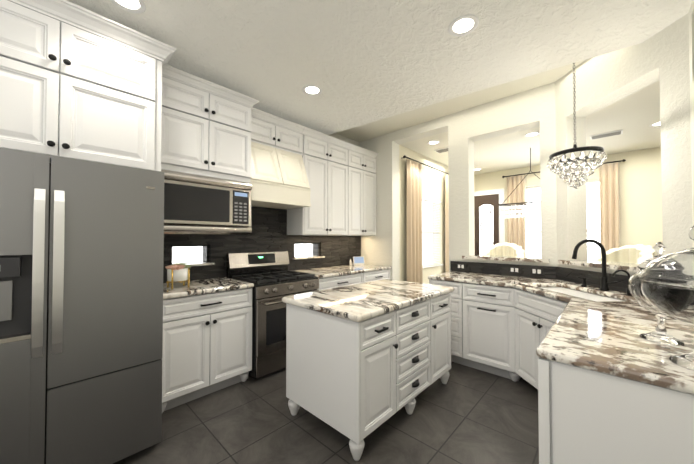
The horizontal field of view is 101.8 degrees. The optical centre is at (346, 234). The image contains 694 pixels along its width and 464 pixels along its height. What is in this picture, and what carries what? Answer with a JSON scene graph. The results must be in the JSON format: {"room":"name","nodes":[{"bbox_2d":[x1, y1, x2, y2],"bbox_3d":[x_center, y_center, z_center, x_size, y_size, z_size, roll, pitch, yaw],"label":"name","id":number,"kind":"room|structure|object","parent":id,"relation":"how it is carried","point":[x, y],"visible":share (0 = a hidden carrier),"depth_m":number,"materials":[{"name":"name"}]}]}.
{"room":"kitchen","nodes":[
{"label":"kitchen","id":0,"kind":"room"},
{"bbox_2d":[172,123,359,277],"bbox_3d":[-1.760,-0.106,2.832,0.200,3.000,5.560,-1,-1,43],"label":"wall","id":1,"kind":"structure","parent":0,"point":[346,139],"depth_m":4.41,"materials":[{"name":"white paint"}]},
{"bbox_2d":[0,0,175,171],"bbox_3d":[-1.938,0.006,1.903,0.809,2.745,1.145,-1,-1,43],"label":"upper cabinet","id":2,"kind":"object","parent":1,"relation":"attached to","point":[79,82],"visible":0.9,"depth_m":1.72,"materials":[{"name":"white paint"}]},
{"bbox_2d":[161,64,258,234],"bbox_3d":[-1.382,-0.666,2.676,0.575,1.335,0.865,-1,-1,43],"label":"upper cabinet","id":3,"kind":"object","parent":1,"relation":"attached to","point":[206,149],"visible":0.83,"depth_m":2.45,"materials":[{"name":"white paint"}]},
{"bbox_2d":[161,169,251,234],"bbox_3d":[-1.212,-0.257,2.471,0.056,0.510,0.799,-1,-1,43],"label":"microwave","id":4,"kind":"object","parent":3,"relation":"in","point":[194,202],"depth_m":2.43,"materials":[{"name":"silver metal"}]},
{"bbox_2d":[163,206,360,282],"bbox_3d":[-0.851,0.076,3.683,0.195,0.802,3.069,-1,-1,43],"label":"backsplash","id":5,"kind":"structure","parent":1,"relation":"attached to","point":[269,230],"depth_m":3.44,"materials":[{"name":"black tile"}]},
{"bbox_2d":[250,107,310,208],"bbox_3d":[-0.880,-0.828,3.253,0.521,0.992,0.769,-1,-1,43],"label":"range hood","id":6,"kind":"object","parent":1,"relation":"attached to","point":[278,179],"visible":0.81,"depth_m":3.13,"materials":[{"name":"white paint"}]},
{"bbox_2d":[286,127,349,234],"bbox_3d":[-0.395,-0.651,3.886,0.359,1.326,0.820,-1,-1,43],"label":"upper cabinet","id":7,"kind":"object","parent":1,"relation":"attached to","point":[341,175],"depth_m":3.73,"materials":[{"name":"white paint"}]},
{"bbox_2d":[350,143,377,234],"bbox_3d":[0.116,-0.642,4.429,0.359,1.326,0.672,-1,-1,43],"label":"upper cabinet","id":8,"kind":"object","parent":1,"relation":"attached to","point":[362,162],"depth_m":4.29,"materials":[{"name":"white paint"}]},
{"bbox_2d":[113,361,538,463],"bbox_3d":[1.750,1.409,1.870,6.600,0.060,9.000,-1,-1,43],"label":"floor","id":9,"kind":"structure","parent":0,"point":[467,415],"depth_m":1.99,"materials":[{"name":"tile"}]},
{"bbox_2d":[0,148,163,463],"bbox_3d":[-1.749,0.486,1.721,0.884,1.780,0.904,-1,-1,43],"label":"fridge","id":10,"kind":"object","parent":9,"relation":"on","point":[81,289],"visible":1,"depth_m":1.52,"materials":[{"name":"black metal"}]},
{"bbox_2d":[162,288,251,412],"bbox_3d":[-1.373,0.946,2.588,0.654,0.889,0.781,-1,-1,43],"label":"base cabinet","id":11,"kind":"object","parent":9,"relation":"on","point":[207,344],"visible":0.73,"depth_m":2.36,"materials":[{"name":"white paint"}]},
{"bbox_2d":[163,277,253,298],"bbox_3d":[-1.379,0.480,2.603,0.654,0.040,0.782,-1,-1,43],"label":"countertop","id":12,"kind":"structure","parent":11,"relation":"on","point":[206,286],"depth_m":2.48,"materials":[{"name":"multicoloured stone"}]},
{"bbox_2d":[165,263,191,289],"bbox_3d":[-1.446,0.352,2.426,0.218,0.208,0.201,-1,-1,43],"label":"stand","id":13,"kind":"object","parent":12,"relation":"on","point":[178,272],"visible":1,"depth_m":2.36,"materials":[{"name":"gold ceramic"}]},
{"bbox_2d":[226,251,318,379],"bbox_3d":[-0.792,0.804,3.116,0.732,1.190,0.770,-1,-1,43],"label":"range","id":14,"kind":"object","parent":9,"relation":"on","point":[271,278],"visible":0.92,"depth_m":2.82,"materials":[{"name":"silver metal"}]},
{"bbox_2d":[318,273,365,290],"bbox_3d":[-0.290,0.965,3.766,0.620,0.888,0.860,-1,-1,43],"label":"base cabinet","id":15,"kind":"object","parent":9,"relation":"on","point":[340,281],"depth_m":3.56,"materials":[{"name":"white paint"}]},
{"bbox_2d":[286,303,401,460],"bbox_3d":[-0.060,0.955,2.058,0.737,0.854,0.406,-1,-1,43],"label":"base cabinet","id":16,"kind":"object","parent":9,"relation":"on","point":[356,383],"depth_m":1.84,"materials":[{"name":"white paint"}]},
{"bbox_2d":[364,269,389,281],"bbox_3d":[0.226,0.974,4.316,0.620,0.888,0.648,-1,-1,43],"label":"base cabinet","id":17,"kind":"object","parent":9,"relation":"on","point":[371,276],"depth_m":4.10,"materials":[{"name":"white paint"}]},
{"bbox_2d":[293,264,391,278],"bbox_3d":[-0.063,0.504,4.004,0.654,0.040,1.510,-1,-1,43],"label":"countertop","id":18,"kind":"structure","parent":17,"relation":"on","point":[326,272],"depth_m":3.87,"materials":[{"name":"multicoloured stone"}]},
{"bbox_2d":[350,256,364,264],"bbox_3d":[0.151,0.424,4.538,0.265,0.135,0.081,0,-1,-26],"label":"smart display","id":19,"kind":"object","parent":18,"relation":"on","point":[359,260],"visible":1,"depth_m":4.53,"materials":[{"name":"white plastic"}]},
{"bbox_2d":[398,298,433,414],"bbox_3d":[0.252,0.960,2.393,0.730,0.854,0.510,-1,-1,43],"label":"base cabinet","id":20,"kind":"object","parent":9,"relation":"on","point":[417,319],"depth_m":2.16,"materials":[{"name":"white paint"}]},
{"bbox_2d":[434,292,450,383],"bbox_3d":[0.567,0.966,2.728,0.730,0.854,0.410,-1,-1,43],"label":"base cabinet","id":21,"kind":"object","parent":9,"relation":"on","point":[442,304],"depth_m":2.50,"materials":[{"name":"white paint"}]},
{"bbox_2d":[282,279,453,321],"bbox_3d":[0.251,0.510,2.414,0.790,0.045,1.380,-1,-1,43],"label":"countertop","id":22,"kind":"structure","parent":21,"relation":"on","point":[360,302],"depth_m":2.16,"materials":[{"name":"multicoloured stone"}]},
{"bbox_2d":[429,279,464,364],"bbox_3d":[1.293,0.958,3.313,0.371,0.889,0.650,-1,-1,43],"label":"base cabinet","id":23,"kind":"object","parent":9,"relation":"on","point":[457,296],"depth_m":3.00,"materials":[{"name":"white paint"}]},
{"bbox_2d":[461,283,504,374],"bbox_3d":[1.607,0.953,3.019,0.490,0.889,0.648,-1,-1,43],"label":"base cabinet","id":24,"kind":"object","parent":9,"relation":"on","point":[480,300],"depth_m":2.83,"materials":[{"name":"white paint"}]},
{"bbox_2d":[479,243,524,256],"bbox_3d":[2.140,0.764,3.903,0.564,1.298,0.522,-1,-1,43],"label":"chair","id":25,"kind":"object","parent":9,"relation":"on","point":[505,249],"visible":0.23,"depth_m":4.04,"materials":[{"name":"beige fabric"}]},
{"bbox_2d":[497,287,623,385],"bbox_3d":[2.001,0.941,2.329,1.046,0.890,1.112,-1,-1,43],"label":"base cabinet","id":26,"kind":"object","parent":9,"relation":"on","point":[524,318],"depth_m":2.51,"materials":[{"name":"white paint"}]},
{"bbox_2d":[428,239,693,394],"bbox_3d":[1.580,0.260,1.893,1.050,0.458,2.343,-1,-1,43],"label":"countertop","id":27,"kind":"structure","parent":26,"relation":"on","point":[604,337],"depth_m":0.94,"materials":[{"name":"stone"}]},
{"bbox_2d":[539,287,622,300],"bbox_3d":[1.858,0.601,2.283,0.840,0.210,0.840,-1,-1,43],"label":"sink basin","id":28,"kind":"object","parent":27,"relation":"in","point":[585,295],"depth_m":2.29,"materials":[{"name":"white ceramic"}]},
{"bbox_2d":[572,239,631,295],"bbox_3d":[2.060,0.246,2.288,0.355,0.417,0.365,-1,-1,43],"label":"faucet","id":29,"kind":"object","parent":27,"relation":"on","point":[604,289],"depth_m":2.29,"materials":[{"name":"black metal"}]},
{"bbox_2d":[628,242,684,344],"bbox_3d":[1.302,0.234,1.171,0.195,0.405,0.195,-1,-1,43],"label":"apothecary jar","id":30,"kind":"object","parent":27,"relation":"on","point":[660,334],"visible":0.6,"depth_m":1.17,"materials":[{"name":"clear glass"}]},
{"bbox_2d":[638,226,693,369],"bbox_3d":[1.168,0.187,0.927,0.296,0.490,0.296,-1,-1,43],"label":"apothecary jar","id":31,"kind":"object","parent":27,"relation":"on","point":[667,284],"visible":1,"depth_m":0.92,"materials":[{"name":"clear glass"}]},
{"bbox_2d":[533,323,693,463],"bbox_3d":[1.166,0.922,1.106,0.591,0.889,0.615,-1,-1,43],"label":"base cabinet","id":32,"kind":"object","parent":9,"relation":"on","point":[586,416],"depth_m":0.96,"materials":[{"name":"white paint"}]},
{"bbox_2d":[588,244,654,263],"bbox_3d":[2.653,0.746,2.786,0.562,1.298,0.562,-1,-1,43],"label":"chair","id":33,"kind":"object","parent":9,"relation":"on","point":[637,254],"visible":0.23,"depth_m":2.84,"materials":[{"name":"beige fabric"}]},
{"bbox_2d":[67,0,692,174],"bbox_3d":[1.750,-1.561,1.919,6.600,0.240,9.000,-1,-1,43],"label":"ceiling","id":34,"kind":"structure","parent":0,"point":[360,62],"depth_m":2.20,"materials":[{"name":"white paint"}]},
{"bbox_2d":[110,0,145,12],"bbox_3d":[-1.357,-1.440,1.735,0.198,0.008,0.198,-1,-1,43],"label":"recessed light","id":35,"kind":"object","parent":34,"relation":"in","point":[135,6],"visible":1,"depth_m":1.77,"materials":[{"name":"white"}]},
{"bbox_2d":[302,85,321,95],"bbox_3d":[-0.343,-1.423,2.785,0.198,0.008,0.198,-1,-1,43],"label":"recessed light","id":36,"kind":"object","parent":34,"relation":"in","point":[313,90],"visible":1,"depth_m":2.78,"materials":[{"name":"white"}]},
{"bbox_2d":[427,140,439,144],"bbox_3d":[1.354,-1.436,4.416,0.198,0.008,0.198,-1,-1,43],"label":"recessed light","id":37,"kind":"object","parent":34,"relation":"in","point":[434,142],"visible":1,"depth_m":4.41,"materials":[{"name":"white"}]},
{"bbox_2d":[434,147,447,152],"bbox_3d":[1.669,-1.426,4.751,0.340,0.016,0.180,-1,-1,43],"label":"ceiling vent","id":38,"kind":"object","parent":34,"relation":"in","point":[443,149],"depth_m":4.77,"materials":[{"name":"white metal"}]},
{"bbox_2d":[448,14,478,35],"bbox_3d":[0.801,-1.436,1.943,0.198,0.008,0.198,-1,-1,43],"label":"recessed light","id":39,"kind":"object","parent":34,"relation":"in","point":[462,25],"visible":1,"depth_m":1.94,"materials":[{"name":"white"}]},
{"bbox_2d":[499,148,540,218],"bbox_3d":[3.043,-0.860,4.671,0.900,1.149,0.280,-1,-1,43],"label":"chandelier","id":40,"kind":"object","parent":34,"relation":"hanging from","point":[526,206],"visible":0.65,"depth_m":4.74,"materials":[{"name":"glass"}]},
{"bbox_2d":[524,132,539,136],"bbox_3d":[2.673,-1.441,4.068,0.198,0.008,0.198,-1,-1,43],"label":"recessed light","id":41,"kind":"object","parent":34,"relation":"in","point":[532,134],"visible":0.94,"depth_m":4.07,"materials":[{"name":"white"}]},
{"bbox_2d":[590,130,622,139],"bbox_3d":[3.745,-1.437,4.077,0.350,0.016,0.180,-1,-1,43],"label":"ceiling vent","id":42,"kind":"object","parent":34,"relation":"in","point":[607,134],"depth_m":4.05,"materials":[{"name":"white metal"}]},
{"bbox_2d":[650,122,660,126],"bbox_3d":[4.100,-1.448,3.688,0.198,0.008,0.198,-1,-1,43],"label":"recessed light","id":43,"kind":"object","parent":34,"relation":"in","point":[656,124],"visible":0.5,"depth_m":3.71,"materials":[{"name":"white"}]},
{"bbox_2d":[399,145,447,283],"bbox_3d":[1.802,-0.059,5.660,0.200,3.000,3.040,-1,-1,43],"label":"wall","id":44,"kind":"structure","parent":0,"point":[433,184],"depth_m":5.22,"materials":[{"name":"beige paint"}]},
{"bbox_2d":[401,155,447,173],"bbox_3d":[1.561,-1.217,5.192,0.114,0.050,2.016,-1,-1,43],"label":"curtain rod","id":45,"kind":"object","parent":44,"relation":"attached to","point":[404,156],"visible":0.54,"depth_m":4.89,"materials":[{"name":"black metal"}]},
{"bbox_2d":[406,159,422,282],"bbox_3d":[1.113,0.099,4.649,0.081,2.610,0.454,-1,-1,43],"label":"curtain","id":46,"kind":"object","parent":45,"relation":"hanging from","point":[414,268],"depth_m":4.61,"materials":[{"name":"beige fabric"}]},
{"bbox_2d":[445,174,448,271],"bbox_3d":[2.082,0.116,5.680,0.081,2.610,0.384,-1,-1,43],"label":"curtain","id":47,"kind":"object","parent":45,"relation":"hanging from","point":[446,175],"depth_m":5.57,"materials":[{"name":"beige fabric"}]},
{"bbox_2d":[360,82,556,280],"bbox_3d":[1.249,-0.087,3.957,3.045,3.000,0.200,-1,-1,43],"label":"wall","id":48,"kind":"structure","parent":0,"point":[466,129],"depth_m":3.62,"materials":[{"name":"white paint"}]},
{"bbox_2d":[450,261,555,278],"bbox_3d":[1.764,0.407,3.309,1.112,0.129,0.025,-1,-1,43],"label":"backsplash","id":49,"kind":"structure","parent":48,"relation":"attached to","point":[549,272],"depth_m":3.27,"materials":[{"name":"tile"}]},
{"bbox_2d":[456,263,465,269],"bbox_3d":[1.448,0.407,3.584,0.115,0.070,0.006,-1,-1,43],"label":"electrical outlet plate","id":50,"kind":"object","parent":49,"relation":"attached to","point":[458,266],"depth_m":3.59,"materials":[{"name":"black"}]},
{"bbox_2d":[509,267,519,272],"bbox_3d":[1.885,0.400,3.173,0.115,0.070,0.006,-1,-1,43],"label":"electrical outlet plate","id":51,"kind":"object","parent":49,"relation":"attached to","point":[511,269],"depth_m":3.17,"materials":[{"name":"black"}]},
{"bbox_2d":[530,268,542,274],"bbox_3d":[2.038,0.398,3.029,0.115,0.070,0.006,-1,-1,43],"label":"electrical outlet plate","id":52,"kind":"object","parent":49,"relation":"attached to","point":[536,271],"depth_m":3.03,"materials":[{"name":"black"}]},
{"bbox_2d":[462,255,549,262],"bbox_3d":[1.885,0.283,3.361,0.900,0.037,0.310,-1,-1,43],"label":"bar ledge","id":53,"kind":"object","parent":48,"relation":"on","point":[512,258],"visible":0.81,"depth_m":3.22,"materials":[{"name":"stone"}]},
{"bbox_2d":[337,60,584,141],"bbox_3d":[1.198,-1.623,3.303,3.900,0.050,1.260,-1,-1,43],"label":"ceiling","id":54,"kind":"structure","parent":0,"point":[368,131],"depth_m":3.49,"materials":[{"name":"white paint"}]},
{"bbox_2d":[547,63,606,188],"bbox_3d":[1.906,-0.995,2.359,0.392,1.236,0.393,-1,-1,43],"label":"pendant chandelier","id":55,"kind":"object","parent":54,"relation":"hanging from","point":[557,166],"visible":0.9,"depth_m":2.29,"materials":[{"name":"clear glass"}]},
{"bbox_2d":[474,147,662,256],"bbox_3d":[5.003,-0.072,4.875,5.940,3.000,0.200,-1,-1,43],"label":"wall","id":56,"kind":"structure","parent":0,"point":[640,190],"depth_m":4.86,"materials":[{"name":"beige paint"}]},
{"bbox_2d":[474,188,504,254],"bbox_3d":[3.164,0.223,6.397,0.730,2.460,0.090,-1,-1,43],"label":"front door","id":57,"kind":"structure","parent":56,"relation":"in","point":[489,226],"depth_m":6.40,"materials":[{"name":"brown wood"}]},
{"bbox_2d":[502,159,625,177],"bbox_3d":[4.108,-1.262,5.520,1.922,0.050,0.115,-1,-1,43],"label":"curtain rod","id":58,"kind":"object","parent":56,"relation":"attached to","point":[623,160],"visible":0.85,"depth_m":5.70,"materials":[{"name":"black metal"}]},
{"bbox_2d":[507,175,525,256],"bbox_3d":[3.576,0.095,5.950,0.344,2.660,0.081,-1,-1,43],"label":"curtain","id":59,"kind":"object","parent":58,"relation":"hanging from","point":[516,227],"depth_m":5.95,"materials":[{"name":"beige fabric"}]},
{"bbox_2d":[599,162,619,250],"bbox_3d":[4.629,0.079,4.961,0.254,2.660,0.081,-1,-1,43],"label":"curtain","id":60,"kind":"object","parent":58,"relation":"hanging from","point":[609,211],"depth_m":4.96,"materials":[{"name":"beige fabric"}]},
{"bbox_2d":[555,13,692,275],"bbox_3d":[2.309,-0.115,2.254,0.200,3.000,1.376,0,-1,-2],"label":"wall","id":61,"kind":"structure","parent":0,"point":[610,78],"depth_m":2.15,"materials":[{"name":"white paint"}]},
{"bbox_2d":[556,267,627,291],"bbox_3d":[2.191,0.391,2.375,0.025,0.129,1.135,0,-1,-2],"label":"backsplash","id":62,"kind":"structure","parent":61,"relation":"attached to","point":[593,278],"depth_m":2.51,"materials":[{"name":"tile"}]},
{"bbox_2d":[558,260,639,271],"bbox_3d":[2.309,0.268,2.391,0.310,0.037,0.950,0,-1,-2],"label":"bar ledge","id":63,"kind":"object","parent":61,"relation":"on","point":[632,267],"visible":0.65,"depth_m":2.42,"materials":[{"name":"stone"}]},
{"bbox_2d":[688,0,693,247],"bbox_3d":[0.664,-0.152,0.009,0.200,3.000,4.764,-1,-1,43],"label":"wall","id":64,"kind":"structure","parent":0,"point":[691,36],"depth_m":1.78,"materials":[{"name":"white paint"}]},
{"label":"outside","id":65,"kind":"structure","parent":0,"visible":0},
{"bbox_2d":[172,244,310,262],"bbox_3d":[-1.224,0.206,3.580,0.010,0.300,2.030,-1,-1,43],"label":"window","id":66,"kind":"structure","parent":65,"point":[186,254],"depth_m":3.08,"materials":[{"name":"white glass"}]},
{"bbox_2d":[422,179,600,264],"bbox_3d":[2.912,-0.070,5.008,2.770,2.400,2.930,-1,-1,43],"label":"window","id":67,"kind":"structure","parent":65,"point":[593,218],"depth_m":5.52,"materials":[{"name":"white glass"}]},
{"bbox_2d":[422,197,443,267],"bbox_3d":[1.524,-0.031,5.268,0.130,1.270,1.010,-1,-1,43],"label":"blinds","id":68,"kind":"object","parent":67,"relation":"attached to","point":[425,231],"visible":0.65,"depth_m":5.29,"materials":[{"name":"white"}]}
]}

